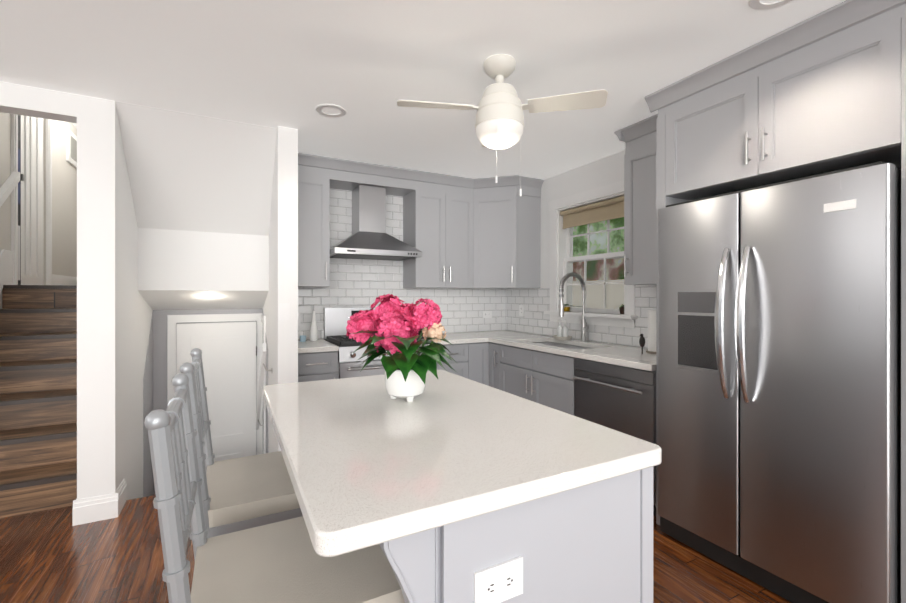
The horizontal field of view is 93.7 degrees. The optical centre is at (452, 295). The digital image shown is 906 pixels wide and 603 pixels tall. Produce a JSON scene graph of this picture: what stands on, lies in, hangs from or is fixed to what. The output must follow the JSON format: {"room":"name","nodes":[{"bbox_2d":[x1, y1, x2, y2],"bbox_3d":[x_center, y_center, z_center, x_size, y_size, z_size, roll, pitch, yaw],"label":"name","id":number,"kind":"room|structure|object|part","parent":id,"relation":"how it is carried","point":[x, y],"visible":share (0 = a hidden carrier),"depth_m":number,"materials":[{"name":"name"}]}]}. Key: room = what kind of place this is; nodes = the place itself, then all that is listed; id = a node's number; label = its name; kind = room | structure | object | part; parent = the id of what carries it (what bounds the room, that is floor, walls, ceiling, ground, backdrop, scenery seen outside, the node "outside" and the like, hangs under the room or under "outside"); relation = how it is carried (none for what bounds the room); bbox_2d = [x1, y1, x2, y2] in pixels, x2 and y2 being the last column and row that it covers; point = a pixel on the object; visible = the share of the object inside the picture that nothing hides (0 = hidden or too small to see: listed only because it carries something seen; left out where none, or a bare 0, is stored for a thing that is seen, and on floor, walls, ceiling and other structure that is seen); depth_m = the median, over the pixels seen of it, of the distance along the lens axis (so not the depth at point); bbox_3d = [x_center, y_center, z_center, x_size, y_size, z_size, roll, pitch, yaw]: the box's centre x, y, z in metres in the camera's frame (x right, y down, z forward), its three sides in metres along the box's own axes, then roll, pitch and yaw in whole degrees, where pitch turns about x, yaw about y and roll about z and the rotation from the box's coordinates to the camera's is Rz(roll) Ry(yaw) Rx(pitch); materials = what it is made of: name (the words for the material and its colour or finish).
{"room":"kitchen","nodes":[
{"label":"kitchen","id":0,"kind":"room"},
{"bbox_2d":[0,285,76,517],"bbox_3d":[-4.213,0.609,5.344,0.925,1.400,6.535,0,0,-28],"label":"stairs","id":1,"kind":"structure","parent":0,"point":[38,397],"depth_m":3.02,"materials":[{"name":"brown wood"}]},
{"bbox_2d":[0,81,152,499],"bbox_3d":[-4.175,-0.066,5.299,1.250,5.150,6.950,0,0,-28],"label":"wall","id":2,"kind":"structure","parent":0,"point":[114,313],"depth_m":2.51,"materials":[{"name":"white paint"}]},
{"bbox_2d":[0,171,19,206],"bbox_3d":[-3.446,-0.410,2.998,0.095,1.320,1.500,0,0,-28],"label":"handrail","id":3,"kind":"object","parent":2,"relation":"attached to","point":[8,186],"visible":1,"depth_m":3.52,"materials":[{"name":"white wood"}]},
{"bbox_2d":[0,114,126,525],"bbox_3d":[-4.089,-0.466,5.250,1.176,3.550,6.816,0,0,-28],"label":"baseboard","id":4,"kind":"structure","parent":2,"relation":"attached to","point":[22,262],"depth_m":4.04,"materials":[{"name":"white"}]},
{"bbox_2d":[66,128,76,168],"bbox_3d":[-4.636,-1.781,5.184,0.028,0.380,0.400,0,0,-28],"label":"framed picture","id":5,"kind":"object","parent":2,"relation":"attached to","point":[71,147],"visible":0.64,"depth_m":5.09,"materials":[{"name":"white"}]},
{"bbox_2d":[115,101,276,496],"bbox_3d":[-1.969,0.603,3.410,0.890,3.815,1.550,0,0,-28],"label":"wall","id":6,"kind":"structure","parent":0,"point":[201,186],"depth_m":3.20,"materials":[{"name":"white paint"}]},
{"bbox_2d":[167,313,265,454],"bbox_3d":[-2.119,1.230,3.812,0.780,2.110,0.400,0,0,-28],"label":"door frame","id":7,"kind":"structure","parent":6,"relation":"attached to","point":[173,320],"depth_m":3.87,"materials":[{"name":"white wood"}]},
{"bbox_2d":[176,322,256,461],"bbox_3d":[-2.175,1.270,3.933,0.654,2.030,0.122,0,0,-28],"label":"door","id":8,"kind":"structure","parent":7,"relation":"in","point":[229,351],"depth_m":4.00,"materials":[{"name":"white wood"}]},
{"bbox_2d":[256,343,271,429],"bbox_3d":[-1.586,0.801,3.556,0.075,0.902,0.950,0,0,-28],"label":"handrail","id":9,"kind":"object","parent":6,"relation":"attached to","point":[263,366],"visible":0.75,"depth_m":3.43,"materials":[{"name":"white wood"}]},
{"bbox_2d":[265,126,297,452],"bbox_3d":[-1.331,0.678,3.294,0.130,3.665,0.850,0,0,-28],"label":"wall","id":10,"kind":"structure","parent":0,"point":[282,335],"depth_m":2.93,"materials":[{"name":"white paint"}]},
{"bbox_2d":[279,303,289,319],"bbox_3d":[-1.153,0.110,2.900,0.070,0.114,0.012,0,0,-28],"label":"light switch","id":11,"kind":"object","parent":10,"relation":"attached to","point":[284,311],"visible":1,"depth_m":2.90,"materials":[{"name":"white plastic"}]},
{"bbox_2d":[0,495,791,602],"bbox_3d":[-1.106,1.437,0.872,7.050,0.250,5.755,0,0,-28],"label":"floor","id":12,"kind":"structure","parent":0,"point":[51,556],"depth_m":2.06,"materials":[{"name":"brown wood"}]},
{"bbox_2d":[179,348,302,538],"bbox_3d":[-0.658,0.752,1.496,0.483,1.120,0.421,0,0,-28],"label":"stool","id":13,"kind":"object","parent":12,"relation":"on","point":[244,493],"visible":0.48,"depth_m":1.34,"materials":[{"name":"beige fabric"}]},
{"bbox_2d":[144,373,404,602],"bbox_3d":[-0.392,0.753,0.991,0.483,1.120,0.421,0,0,-28],"label":"stool","id":14,"kind":"object","parent":12,"relation":"on","point":[281,562],"visible":0.92,"depth_m":0.93,"materials":[{"name":"grey wood"}]},
{"bbox_2d":[298,348,338,381],"bbox_3d":[-1.190,0.873,3.526,0.330,0.875,0.618,0,0,-28],"label":"base cabinet","id":15,"kind":"object","parent":12,"relation":"on","point":[312,366],"depth_m":3.26,"materials":[{"name":"grey wood"}]},
{"bbox_2d":[298,340,337,351],"bbox_3d":[-1.183,0.414,3.513,0.330,0.039,0.630,0,0,-28],"label":"countertop","id":16,"kind":"structure","parent":15,"relation":"on","point":[319,345],"depth_m":3.29,"materials":[{"name":"white stone"}]},
{"bbox_2d":[300,335,305,341],"bbox_3d":[-1.283,0.369,3.630,0.054,0.050,0.054,0,0,-28],"label":"cup","id":17,"kind":"object","parent":16,"relation":"on","point":[302,338],"visible":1,"depth_m":3.61,"materials":[{"name":"blue glass"}]},
{"bbox_2d":[310,311,317,340],"bbox_3d":[-1.213,0.239,3.701,0.072,0.310,0.071,0,0,-28],"label":"bottle vase","id":18,"kind":"object","parent":16,"relation":"on","point":[313,332],"visible":1,"depth_m":3.68,"materials":[{"name":"white ceramic"}]},
{"bbox_2d":[324,307,426,378],"bbox_3d":[-0.684,0.710,3.738,0.754,1.200,0.694,0,0,-28],"label":"range","id":19,"kind":"object","parent":12,"relation":"on","point":[336,319],"visible":0.21,"depth_m":3.45,"materials":[{"name":"silver metal"}]},
{"bbox_2d":[428,344,461,375],"bbox_3d":[-0.159,0.873,4.069,0.466,0.875,0.618,0,0,-28],"label":"base cabinet","id":20,"kind":"object","parent":12,"relation":"on","point":[455,349],"depth_m":3.81,"materials":[{"name":"grey wood"}]},
{"bbox_2d":[462,340,485,384],"bbox_3d":[0.091,0.872,4.170,0.296,0.875,0.673,0,0,-28],"label":"base cabinet","id":21,"kind":"object","parent":12,"relation":"on","point":[474,351],"depth_m":3.92,"materials":[{"name":"grey wood"}]},
{"bbox_2d":[422,332,537,344],"bbox_3d":[0.187,0.413,4.236,1.243,0.039,0.630,0,0,-28],"label":"countertop","id":22,"kind":"structure","parent":21,"relation":"on","point":[454,338],"depth_m":4.19,"materials":[{"name":"white stone"}]},
{"bbox_2d":[486,340,501,389],"bbox_3d":[0.634,0.873,4.016,0.674,0.875,0.256,0,0,-28],"label":"base cabinet","id":23,"kind":"object","parent":12,"relation":"on","point":[493,351],"depth_m":3.91,"materials":[{"name":"grey wood"}]},
{"bbox_2d":[380,470,652,602],"bbox_3d":[-0.065,0.866,1.462,0.753,0.890,1.225,0,0,-28],"label":"kitchen island","id":24,"kind":"object","parent":12,"relation":"on","point":[594,544],"depth_m":0.92,"materials":[{"name":"painted wood"},{"name":"quartz"}]},
{"bbox_2d":[263,370,661,556],"bbox_3d":[-0.135,0.399,1.426,0.845,0.040,1.270,0,0,-28],"label":"island countertop","id":25,"kind":"structure","parent":24,"relation":"on","point":[366,467],"depth_m":1.02,"materials":[{"name":"white stone"}]},
{"bbox_2d":[346,294,457,401],"bbox_3d":[-0.171,0.186,1.554,0.416,0.386,0.408,0,0,-28],"label":"plant","id":26,"kind":"object","parent":25,"relation":"on","point":[392,324],"visible":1,"depth_m":1.50,"materials":[{"name":"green plant"}]},
{"bbox_3d":[-0.174,0.319,1.558,0.154,0.118,0.154,0,0,-28],"label":"pot","id":27,"kind":"part","parent":26,"relation":"part of","materials":[{"name":"white ceramic"}]},
{"bbox_2d":[474,556,522,602],"bbox_3d":[0.094,0.582,0.858,0.115,0.075,0.008,0,0,-28],"label":"outlet","id":28,"kind":"object","parent":24,"relation":"attached to","point":[499,579],"depth_m":0.86,"materials":[{"name":"white plastic"}]},
{"bbox_2d":[502,340,557,398],"bbox_3d":[0.801,0.873,3.759,0.618,0.875,0.577,0,0,-28],"label":"base cabinet","id":29,"kind":"object","parent":12,"relation":"on","point":[513,359],"depth_m":3.65,"materials":[{"name":"grey wood"}]},
{"bbox_2d":[526,344,585,412],"bbox_3d":[1.005,0.873,3.372,0.618,0.875,0.522,0,0,-28],"label":"base cabinet","id":30,"kind":"object","parent":12,"relation":"on","point":[545,373],"depth_m":3.28,"materials":[{"name":"grey wood"}]},
{"bbox_2d":[566,356,659,524],"bbox_3d":[1.262,0.873,2.884,0.618,0.875,0.696,0,0,-28],"label":"dishwasher","id":31,"kind":"object","parent":12,"relation":"on","point":[624,400],"depth_m":2.66,"materials":[{"name":"grey metal"}]},
{"bbox_2d":[490,336,657,371],"bbox_3d":[1.009,0.414,3.335,0.630,0.039,1.730,0,0,-28],"label":"countertop","id":32,"kind":"structure","parent":31,"relation":"on","point":[624,356],"depth_m":3.05,"materials":[{"name":"white stone"}]},
{"bbox_2d":[553,319,571,339],"bbox_3d":[0.981,0.304,3.806,0.170,0.178,0.170,0,0,-28],"label":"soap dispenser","id":33,"kind":"object","parent":32,"relation":"on","point":[562,333],"visible":1,"depth_m":3.77,"materials":[{"name":"beige"}]},
{"bbox_2d":[558,272,588,341],"bbox_3d":[1.032,0.098,3.575,0.304,0.593,0.125,0,0,-28],"label":"faucet","id":34,"kind":"object","parent":32,"relation":"in","point":[561,306],"depth_m":3.62,"materials":[{"name":"silver metal"}]},
{"bbox_2d":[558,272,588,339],"bbox_3d":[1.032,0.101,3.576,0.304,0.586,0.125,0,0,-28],"label":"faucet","id":35,"kind":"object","parent":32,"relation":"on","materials":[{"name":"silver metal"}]},
{"bbox_2d":[639,334,644,353],"bbox_3d":[1.266,0.325,2.848,0.050,0.139,0.038,0,0,-28],"label":"bird figurine","id":36,"kind":"object","parent":32,"relation":"on","point":[642,341],"visible":1,"depth_m":2.84,"materials":[{"name":"black"}]},
{"bbox_2d":[646,310,655,353],"bbox_3d":[1.416,0.229,2.939,0.150,0.330,0.150,0,0,-28],"label":"paper towel roll","id":37,"kind":"object","parent":32,"relation":"on","point":[651,331],"visible":0.42,"depth_m":2.91,"materials":[{"name":"beige paper"}]},
{"bbox_2d":[658,161,900,602],"bbox_3d":[1.592,0.403,2.065,0.742,1.793,0.934,0,0,-28],"label":"fridge","id":38,"kind":"object","parent":12,"relation":"on","point":[779,379],"visible":1,"depth_m":1.80,"materials":[{"name":"grey metal"}]},
{"bbox_2d":[306,288,502,339],"bbox_3d":[-0.489,0.126,4.348,2.345,2.865,0.180,0,0,-28],"label":"wall","id":39,"kind":"structure","parent":0,"point":[446,288],"depth_m":4.54,"materials":[{"name":"white"}]},
{"bbox_2d":[298,152,329,286],"bbox_3d":[-1.261,-0.614,3.651,0.323,1.079,0.328,0,0,-28],"label":"upper cabinet","id":40,"kind":"object","parent":39,"relation":"attached to","point":[313,171],"depth_m":3.53,"materials":[{"name":"grey wood"}]},
{"bbox_2d":[330,185,421,260],"bbox_3d":[-0.728,-0.661,3.829,0.772,0.640,0.491,0,0,-28],"label":"range hood","id":41,"kind":"object","parent":39,"relation":"attached to","point":[369,238],"visible":0.98,"depth_m":3.78,"materials":[{"name":"silver metal"}]},
{"bbox_2d":[330,157,421,287],"bbox_3d":[-0.771,-0.614,3.910,0.895,1.079,0.328,0,0,-28],"label":"upper cabinet","id":42,"kind":"object","parent":39,"relation":"attached to","point":[406,183],"depth_m":3.92,"materials":[{"name":"grey wood"}]},
{"bbox_2d":[298,188,505,339],"bbox_3d":[-0.443,-0.307,4.266,2.350,1.398,0.008,0,0,-28],"label":"tile backsplash","id":43,"kind":"structure","parent":39,"relation":"attached to","point":[360,282],"depth_m":4.12,"materials":[{"name":"white tile"}]},
{"bbox_2d":[422,172,437,287],"bbox_3d":[-0.260,-0.615,4.179,0.370,1.079,0.328,0,0,-28],"label":"upper cabinet","id":44,"kind":"object","parent":39,"relation":"attached to","point":[429,180],"depth_m":4.02,"materials":[{"name":"grey wood"}]},
{"bbox_2d":[438,173,469,287],"bbox_3d":[-0.001,-0.615,4.292,0.419,1.079,0.369,0,0,-28],"label":"upper cabinet","id":45,"kind":"object","parent":39,"relation":"attached to","point":[453,191],"depth_m":4.14,"materials":[{"name":"grey wood"}]},
{"bbox_2d":[470,175,541,288],"bbox_3d":[0.448,-0.615,4.379,0.664,1.079,0.632,0,0,-28],"label":"upper cabinet","id":46,"kind":"object","parent":39,"relation":"attached to","point":[505,225],"depth_m":4.19,"materials":[{"name":"grey wood"}]},
{"bbox_2d":[0,0,844,178],"bbox_3d":[-1.106,-1.228,0.871,7.050,0.150,5.755,0,0,-28],"label":"ceiling","id":47,"kind":"structure","parent":0,"point":[366,65],"depth_m":2.08,"materials":[{"name":"white paint"}]},
{"bbox_2d":[315,104,345,117],"bbox_3d":[-0.761,-1.155,2.648,0.188,0.018,0.188,0,0,-28],"label":"recessed light","id":48,"kind":"object","parent":47,"relation":"in","point":[318,108],"visible":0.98,"depth_m":2.63,"materials":[{"name":"white"}]},
{"bbox_2d":[397,54,607,196],"bbox_3d":[0.173,-0.822,2.129,0.898,0.665,0.835,0,0,-28],"label":"ceiling fan","id":49,"kind":"object","parent":47,"relation":"hanging from","point":[500,107],"visible":1,"depth_m":2.03,"materials":[{"name":"white"}]},
{"bbox_2d":[748,0,792,9],"bbox_3d":[1.239,-1.155,1.618,0.188,0.018,0.188,0,0,-28],"label":"recessed light","id":50,"kind":"object","parent":47,"relation":"in","point":[757,4],"visible":0.96,"depth_m":1.68,"materials":[{"name":"white"}]},
{"bbox_2d":[506,150,655,348],"bbox_3d":[1.932,0.128,2.473,0.180,2.865,5.755,0,0,-28],"label":"wall","id":51,"kind":"structure","parent":0,"point":[609,169],"depth_m":3.91,"materials":[{"name":"white paint"}]},
{"bbox_2d":[506,286,655,347],"bbox_3d":[1.150,0.160,3.756,0.008,0.466,2.340,0,0,-28],"label":"tile backsplash","id":52,"kind":"structure","parent":51,"relation":"attached to","point":[535,301],"depth_m":4.04,"materials":[{"name":"white tile"}]},
{"bbox_2d":[544,180,636,327],"bbox_3d":[1.229,-0.330,3.727,0.255,1.160,1.010,0,0,-28],"label":"window","id":53,"kind":"structure","parent":51,"relation":"in","point":[592,206],"depth_m":3.79,"materials":[{"name":"white wood"}]},
{"bbox_2d":[564,304,569,310],"bbox_3d":[1.061,0.127,4.004,0.164,0.099,0.199,0,0,-28],"label":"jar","id":54,"kind":"object","parent":53,"relation":"on","point":[566,308],"visible":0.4,"depth_m":3.97,"materials":[{"name":"yellow glass"}]},
{"bbox_2d":[612,304,623,313],"bbox_3d":[1.360,0.121,3.417,0.157,0.123,0.192,0,0,-28],"label":"potted plant","id":55,"kind":"object","parent":53,"relation":"on","point":[621,308],"visible":0.52,"depth_m":3.39,"materials":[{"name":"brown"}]},
{"bbox_2d":[622,112,677,287],"bbox_3d":[1.447,-0.614,2.844,0.328,1.079,0.455,0,0,-28],"label":"upper cabinet","id":56,"kind":"object","parent":51,"relation":"attached to","point":[643,140],"depth_m":2.84,"materials":[{"name":"grey wood"}]},
{"bbox_2d":[662,52,761,202],"bbox_3d":[1.582,-0.856,2.296,0.596,0.593,0.531,0,0,-28],"label":"upper cabinet","id":57,"kind":"object","parent":51,"relation":"attached to","point":[700,109],"depth_m":2.22,"materials":[{"name":"grey wood"}]},
{"bbox_2d":[738,0,905,185],"bbox_3d":[1.777,-0.856,1.925,0.596,0.593,0.531,0,0,-28],"label":"upper cabinet","id":58,"kind":"object","parent":51,"relation":"attached to","point":[822,92],"depth_m":1.76,"materials":[{"name":"grey wood"}]},
{"label":"outside","id":59,"kind":"structure","parent":0,"visible":0},
{"bbox_2d":[573,217,623,308],"bbox_3d":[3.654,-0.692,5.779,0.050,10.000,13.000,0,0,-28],"label":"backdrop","id":60,"kind":"structure","parent":59,"point":[617,271],"depth_m":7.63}
]}

